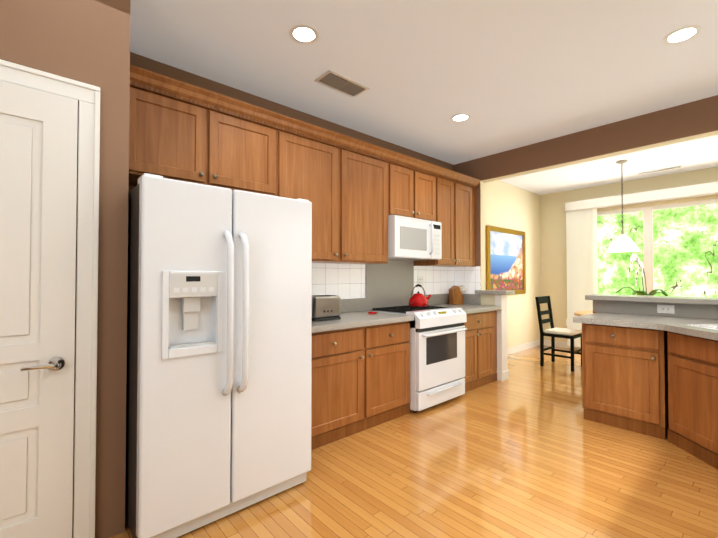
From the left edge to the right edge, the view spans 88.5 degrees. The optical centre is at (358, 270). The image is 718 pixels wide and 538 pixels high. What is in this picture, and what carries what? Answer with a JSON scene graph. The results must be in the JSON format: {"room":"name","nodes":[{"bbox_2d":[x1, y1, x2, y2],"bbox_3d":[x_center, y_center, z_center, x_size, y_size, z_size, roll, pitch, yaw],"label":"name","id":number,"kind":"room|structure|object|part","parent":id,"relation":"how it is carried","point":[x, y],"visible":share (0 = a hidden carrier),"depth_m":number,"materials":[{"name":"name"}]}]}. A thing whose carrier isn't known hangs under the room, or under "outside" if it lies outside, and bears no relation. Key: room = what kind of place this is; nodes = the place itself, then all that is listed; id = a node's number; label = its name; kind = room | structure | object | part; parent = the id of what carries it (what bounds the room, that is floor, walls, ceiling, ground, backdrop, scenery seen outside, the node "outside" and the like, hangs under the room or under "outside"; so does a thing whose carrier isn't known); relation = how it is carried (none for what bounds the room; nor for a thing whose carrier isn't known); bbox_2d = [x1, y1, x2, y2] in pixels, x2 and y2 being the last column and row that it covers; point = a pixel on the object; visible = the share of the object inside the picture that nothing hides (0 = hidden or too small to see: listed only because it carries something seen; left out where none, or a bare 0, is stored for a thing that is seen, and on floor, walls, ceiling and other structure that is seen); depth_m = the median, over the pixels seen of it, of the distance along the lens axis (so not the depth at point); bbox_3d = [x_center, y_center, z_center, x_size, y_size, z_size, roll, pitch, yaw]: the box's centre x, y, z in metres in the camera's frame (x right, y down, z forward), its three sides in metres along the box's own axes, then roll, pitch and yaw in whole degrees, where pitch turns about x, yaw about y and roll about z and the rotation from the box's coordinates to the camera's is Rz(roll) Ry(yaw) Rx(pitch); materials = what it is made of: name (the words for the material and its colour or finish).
{"room":"kitchen and dining room","nodes":[
{"label":"kitchen and dining room","id":0,"kind":"room"},
{"bbox_2d":[0,0,130,537],"bbox_3d":[-2.645,-0.110,0.956,3.393,2.740,0.710,1,-1,-42],"label":"wall block","id":1,"kind":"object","parent":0,"point":[86,41],"visible":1,"depth_m":1.76,"materials":[{"name":"brown paint"}]},
{"bbox_2d":[0,59,99,537],"bbox_3d":[-1.588,0.201,1.397,0.978,2.133,0.028,1,-1,-42],"label":"door frame","id":2,"kind":"structure","parent":1,"relation":"attached to","point":[86,96],"depth_m":1.69,"materials":[{"name":"white paint"}]},
{"bbox_2d":[0,80,77,537],"bbox_3d":[-1.563,0.242,1.368,0.810,2.040,0.072,1,-1,-42],"label":"pantry door","id":3,"kind":"structure","parent":2,"relation":"attached to","point":[38,165],"depth_m":1.57,"materials":[{"name":"white paint"}]},
{"bbox_3d":[-1.335,0.408,1.560,0.147,0.062,0.060,1,-1,-42],"label":"handle","id":4,"kind":"part","parent":3,"relation":"part of","materials":[{"name":"silver metal"}]},
{"bbox_2d":[129,52,540,347],"bbox_3d":[-0.408,-0.067,3.502,10.120,2.740,0.120,1,-1,-42],"label":"wall","id":5,"kind":"structure","parent":0,"point":[509,206],"depth_m":5.85,"materials":[{"name":"beige paint"}]},
{"bbox_2d":[129,76,280,196],"bbox_3d":[-1.112,-0.838,2.576,1.018,0.550,0.343,1,-1,-42],"label":"upper cabinet","id":6,"kind":"object","parent":5,"relation":"attached to","point":[182,136],"depth_m":2.41,"materials":[{"name":"brown wood"}]},
{"bbox_2d":[281,124,392,263],"bbox_3d":[-0.275,-0.585,3.316,1.218,1.030,0.343,1,-1,-42],"label":"upper cabinet","id":7,"kind":"object","parent":5,"relation":"attached to","point":[356,192],"depth_m":3.20,"materials":[{"name":"brown wood"}]},
{"bbox_2d":[312,260,480,312],"bbox_3d":[0.306,0.148,3.794,2.920,0.539,0.386,1,-1,-42],"label":"backsplash","id":8,"kind":"structure","parent":5,"relation":"attached to","point":[366,287],"depth_m":4.04,"materials":[{"name":"white tile"}]},
{"bbox_2d":[417,276,423,285],"bbox_3d":[0.738,0.129,4.422,0.115,0.115,0.008,1,-1,-42],"label":"outlet","id":9,"kind":"object","parent":8,"relation":"attached to","point":[420,280],"visible":0.88,"depth_m":4.42,"materials":[{"name":"white plastic"}]},
{"bbox_2d":[393,156,436,221],"bbox_3d":[0.466,-0.811,3.980,0.763,0.555,0.343,1,-1,-42],"label":"upper cabinet","id":10,"kind":"object","parent":5,"relation":"attached to","point":[414,186],"depth_m":3.86,"materials":[{"name":"brown wood"}]},
{"bbox_2d":[388,215,441,260],"bbox_3d":[0.508,-0.326,3.925,0.759,0.412,0.464,1,-1,-42],"label":"microwave","id":11,"kind":"object","parent":10,"relation":"attached to","point":[412,239],"visible":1,"depth_m":3.74,"materials":[{"name":"white"}]},
{"bbox_2d":[414,172,476,266],"bbox_3d":[1.067,-0.565,4.510,0.841,1.030,0.343,1,-1,-42],"label":"upper cabinet","id":12,"kind":"object","parent":5,"relation":"attached to","point":[456,197],"depth_m":4.36,"materials":[{"name":"brown wood"}]},
{"bbox_2d":[486,225,525,294],"bbox_3d":[2.352,-0.134,5.848,1.240,1.045,0.044,1,-1,-42],"label":"framed painting","id":13,"kind":"object","parent":5,"relation":"attached to","point":[505,259],"visible":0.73,"depth_m":5.82,"materials":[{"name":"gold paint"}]},
{"bbox_2d":[508,340,569,354],"bbox_3d":[2.531,1.290,5.630,2.630,0.100,0.573,1,-1,-42],"label":"baseboard","id":14,"kind":"structure","parent":5,"relation":"attached to","point":[518,348],"depth_m":6.39,"materials":[{"name":"white paint"}]},
{"bbox_2d":[110,345,717,537],"bbox_3d":[0.751,1.329,2.086,10.400,0.100,3.900,1,-1,-42],"label":"floor","id":15,"kind":"structure","parent":0,"point":[526,449],"depth_m":2.26,"materials":[{"name":"brown wood"}]},
{"bbox_2d":[125,173,311,537],"bbox_3d":[-0.875,0.425,2.209,0.910,1.712,0.917,1,-1,-42],"label":"fridge","id":16,"kind":"object","parent":15,"relation":"on","point":[219,357],"visible":0.96,"depth_m":1.83,"materials":[{"name":"white metal"}]},
{"bbox_3d":[-0.832,0.387,1.786,0.412,1.625,0.072,1,-1,-42],"label":"door","id":17,"kind":"part","parent":16,"relation":"part of","materials":[{"name":"white metal"}]},
{"bbox_2d":[311,328,366,449],"bbox_3d":[-0.431,0.872,2.964,0.730,0.845,0.620,1,-1,-42],"label":"base cabinet","id":18,"kind":"object","parent":15,"relation":"on","point":[360,371],"depth_m":2.80,"materials":[{"name":"brown wood"}]},
{"bbox_2d":[312,312,413,331],"bbox_3d":[-0.202,0.430,3.138,1.310,0.045,0.644,1,-1,-42],"label":"countertop","id":19,"kind":"structure","parent":18,"relation":"on","point":[348,319],"depth_m":3.03,"materials":[{"name":"grey stone"}]},
{"bbox_2d":[312,295,340,321],"bbox_3d":[-0.308,0.305,3.013,0.283,0.197,0.184,1,-1,-42],"label":"toaster","id":20,"kind":"object","parent":19,"relation":"on","point":[325,307],"visible":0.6,"depth_m":2.94,"materials":[{"name":"grey metal"}]},
{"bbox_2d":[367,320,413,428],"bbox_3d":[0.054,0.879,3.395,0.569,0.845,0.620,1,-1,-42],"label":"base cabinet","id":21,"kind":"object","parent":15,"relation":"on","point":[388,345],"depth_m":3.16,"materials":[{"name":"brown wood"}]},
{"bbox_2d":[367,305,466,412],"bbox_3d":[0.612,0.847,3.777,0.756,0.923,0.740,1,-1,-42],"label":"stove","id":22,"kind":"object","parent":15,"relation":"on","point":[437,354],"visible":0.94,"depth_m":3.48,"materials":[{"name":"white metal"}]},
{"bbox_2d":[409,284,430,306],"bbox_3d":[0.668,0.273,4.045,0.262,0.242,0.216,1,-1,-42],"label":"kettle","id":23,"kind":"object","parent":22,"relation":"on","point":[418,299],"visible":1,"depth_m":3.96,"materials":[{"name":"red metal"}]},
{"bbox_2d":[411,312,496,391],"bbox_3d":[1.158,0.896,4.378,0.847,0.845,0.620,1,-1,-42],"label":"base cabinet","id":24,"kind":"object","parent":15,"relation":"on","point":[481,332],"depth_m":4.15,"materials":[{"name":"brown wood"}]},
{"bbox_2d":[428,304,500,315],"bbox_3d":[1.176,0.451,4.364,0.848,0.045,0.644,1,-1,-42],"label":"countertop","id":25,"kind":"structure","parent":24,"relation":"on","point":[467,308],"depth_m":4.32,"materials":[{"name":"grey stone"}]},
{"bbox_2d":[449,285,465,303],"bbox_3d":[1.272,0.311,4.728,0.212,0.243,0.100,0,-1,-22],"label":"knife block","id":26,"kind":"object","parent":25,"relation":"on","point":[455,295],"visible":0.98,"depth_m":4.68,"materials":[{"name":"brown wood"}]},
{"bbox_2d":[535,296,581,371],"bbox_3d":[2.805,0.852,5.149,0.420,0.958,0.482,1,-1,-42],"label":"dining chair","id":27,"kind":"object","parent":15,"relation":"on","point":[566,333],"visible":0.88,"depth_m":5.13,"materials":[{"name":"black paint"}]},
{"bbox_2d":[574,310,592,315],"bbox_3d":[3.508,0.951,4.801,1.210,0.750,1.210,1,-1,-42],"label":"dining table","id":28,"kind":"object","parent":15,"relation":"on","point":[579,313],"visible":0.12,"depth_m":5.05,"materials":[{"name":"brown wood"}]},
{"bbox_2d":[616,254,667,295],"bbox_3d":[3.554,0.178,4.619,0.438,0.788,0.536,1,-1,-42],"label":"orchid","id":29,"kind":"object","parent":28,"relation":"on","point":[641,268],"visible":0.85,"depth_m":4.61,"materials":[{"name":"white"}]},
{"bbox_2d":[582,334,644,434],"bbox_3d":[2.340,0.877,3.251,0.625,0.845,0.645,1,-1,-42],"label":"base cabinet","id":30,"kind":"object","parent":15,"relation":"on","point":[613,369],"depth_m":3.05,"materials":[{"name":"brown wood"}]},
{"bbox_2d":[645,314,717,469],"bbox_3d":[2.728,0.839,2.331,1.230,0.888,1.206,1,-1,-42],"label":"base cabinet","id":31,"kind":"object","parent":15,"relation":"on","point":[648,369],"depth_m":2.64,"materials":[{"name":"brown wood"}]},
{"bbox_2d":[573,310,717,345],"bbox_3d":[2.494,0.420,2.545,1.304,0.045,1.826,1,-1,-42],"label":"countertop","id":32,"kind":"structure","parent":31,"relation":"on","point":[611,325],"depth_m":2.98,"materials":[{"name":"grey stone"}]},
{"bbox_2d":[682,324,717,329],"bbox_3d":[2.553,0.490,2.364,0.813,0.188,0.813,1,-1,-42],"label":"sink","id":33,"kind":"object","parent":32,"relation":"in","point":[684,326],"depth_m":2.73,"materials":[{"name":"white"}]},
{"bbox_2d":[130,0,717,194],"bbox_3d":[0.751,-1.510,2.134,10.400,0.100,3.900,1,-1,-42],"label":"ceiling","id":34,"kind":"structure","parent":0,"point":[506,75],"depth_m":2.59,"materials":[{"name":"grey paint"}]},
{"bbox_2d":[290,25,317,43],"bbox_3d":[-0.339,-1.456,2.275,0.176,0.004,0.176,1,-1,-42],"label":"recessed light","id":35,"kind":"object","parent":34,"relation":"in","point":[305,34],"visible":1,"depth_m":2.27,"materials":[{"name":"white glass"}]},
{"bbox_2d":[314,70,369,97],"bbox_3d":[-0.128,-1.442,2.864,0.400,0.010,0.200,1,-1,-42],"label":"ceiling vent","id":36,"kind":"object","parent":34,"relation":"in","point":[336,81],"visible":1,"depth_m":2.84,"materials":[{"name":"brown metal"}]},
{"bbox_2d":[451,113,469,121],"bbox_3d":[0.956,-1.435,3.467,0.176,0.004,0.176,1,-1,-42],"label":"recessed light","id":37,"kind":"object","parent":34,"relation":"in","point":[459,117],"visible":1,"depth_m":3.46,"materials":[{"name":"white glass"}]},
{"bbox_2d":[607,160,639,251],"bbox_3d":[3.412,-0.829,4.773,0.344,1.172,0.344,1,-1,-42],"label":"pendant lamp","id":38,"kind":"object","parent":34,"relation":"hanging from","point":[622,242],"visible":1,"depth_m":4.71,"materials":[{"name":"silver metal"}]},
{"bbox_2d":[636,165,682,174],"bbox_3d":[4.207,-1.403,5.168,0.100,0.009,0.500,1,-1,-42],"label":"ceiling vent","id":39,"kind":"object","parent":34,"relation":"in","point":[674,167],"visible":0.98,"depth_m":5.14,"materials":[{"name":"white metal"}]},
{"bbox_2d":[664,25,700,43],"bbox_3d":[1.999,-1.455,2.280,0.176,0.004,0.176,1,-1,-42],"label":"recessed light","id":40,"kind":"object","parent":34,"relation":"in","point":[682,34],"visible":1,"depth_m":2.27,"materials":[{"name":"white glass"}]},
{"bbox_2d":[454,158,485,289],"bbox_3d":[1.441,-0.044,4.808,0.120,2.740,0.386,1,-1,-42],"label":"wall","id":41,"kind":"structure","parent":0,"point":[470,168],"depth_m":4.67,"materials":[{"name":"brown paint"}]},
{"bbox_2d":[475,290,514,305],"bbox_3d":[1.670,0.785,4.537,0.220,1.072,0.415,1,-1,-42],"label":"wall","id":42,"kind":"structure","parent":0,"point":[487,297],"depth_m":4.52,"materials":[{"name":"beige paint"}]},
{"bbox_2d":[495,294,508,380],"bbox_3d":[1.728,0.805,4.468,0.169,1.030,0.107,1,-1,-42],"label":"trim","id":43,"kind":"structure","parent":42,"relation":"attached to","point":[502,371],"depth_m":4.42,"materials":[{"name":"white paint"}]},
{"bbox_2d":[480,95,717,182],"bbox_3d":[2.605,-1.289,3.522,0.120,0.295,3.114,1,-1,-42],"label":"header beam","id":44,"kind":"structure","parent":0,"point":[694,120],"depth_m":3.60,"materials":[{"name":"brown paint"}]},
{"bbox_2d":[540,167,717,349],"bbox_3d":[4.531,-0.033,5.473,0.120,2.740,3.740,1,-1,-42],"label":"wall","id":45,"kind":"structure","parent":0,"point":[553,256],"depth_m":6.45,"materials":[{"name":"beige paint"}]},
{"bbox_2d":[566,208,597,347],"bbox_3d":[3.726,0.139,6.156,0.079,2.300,0.439,1,-1,-42],"label":"vertical blinds","id":46,"kind":"object","parent":45,"relation":"attached to","point":[582,256],"visible":0.67,"depth_m":6.16,"materials":[{"name":"white fabric"}]},
{"bbox_2d":[565,182,717,210],"bbox_3d":[4.534,-1.099,5.266,0.145,0.145,2.880,1,-1,-42],"label":"valance","id":47,"kind":"object","parent":45,"relation":"attached to","point":[704,189],"visible":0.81,"depth_m":5.45,"materials":[{"name":"white paint"}]},
{"bbox_2d":[597,198,717,295],"bbox_3d":[4.647,0.140,5.340,0.080,2.230,2.750,1,-1,-42],"label":"window","id":48,"kind":"structure","parent":45,"relation":"in","point":[648,248],"depth_m":5.58,"materials":[{"name":"white paint"}]},
{"bbox_2d":[593,302,717,317],"bbox_3d":[2.974,0.343,3.003,0.020,0.122,1.871,1,-1,-42],"label":"backsplash","id":49,"kind":"structure","parent":0,"relation":"attached to","point":[605,307],"depth_m":3.35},
{"bbox_2d":[585,294,717,305],"bbox_3d":[3.032,0.261,3.086,0.385,0.045,1.916,1,-1,-42],"label":"countertop","id":50,"kind":"structure","parent":49,"relation":"on","point":[595,297],"depth_m":3.31,"materials":[{"name":"grey stone"}]},
{"bbox_2d":[657,304,674,313],"bbox_3d":[2.721,0.344,3.267,0.008,0.075,0.120,1,-1,-42],"label":"outlet","id":51,"kind":"object","parent":49,"relation":"attached to","point":[669,309],"visible":1,"depth_m":3.26,"materials":[{"name":"white plastic"}]},
{"label":"outside","id":52,"kind":"structure","parent":0,"visible":0},
{"bbox_2d":[597,204,717,297],"bbox_3d":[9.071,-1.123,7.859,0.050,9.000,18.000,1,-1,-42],"label":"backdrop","id":53,"kind":"structure","parent":52,"point":[685,242],"depth_m":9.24,"materials":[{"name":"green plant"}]}
]}

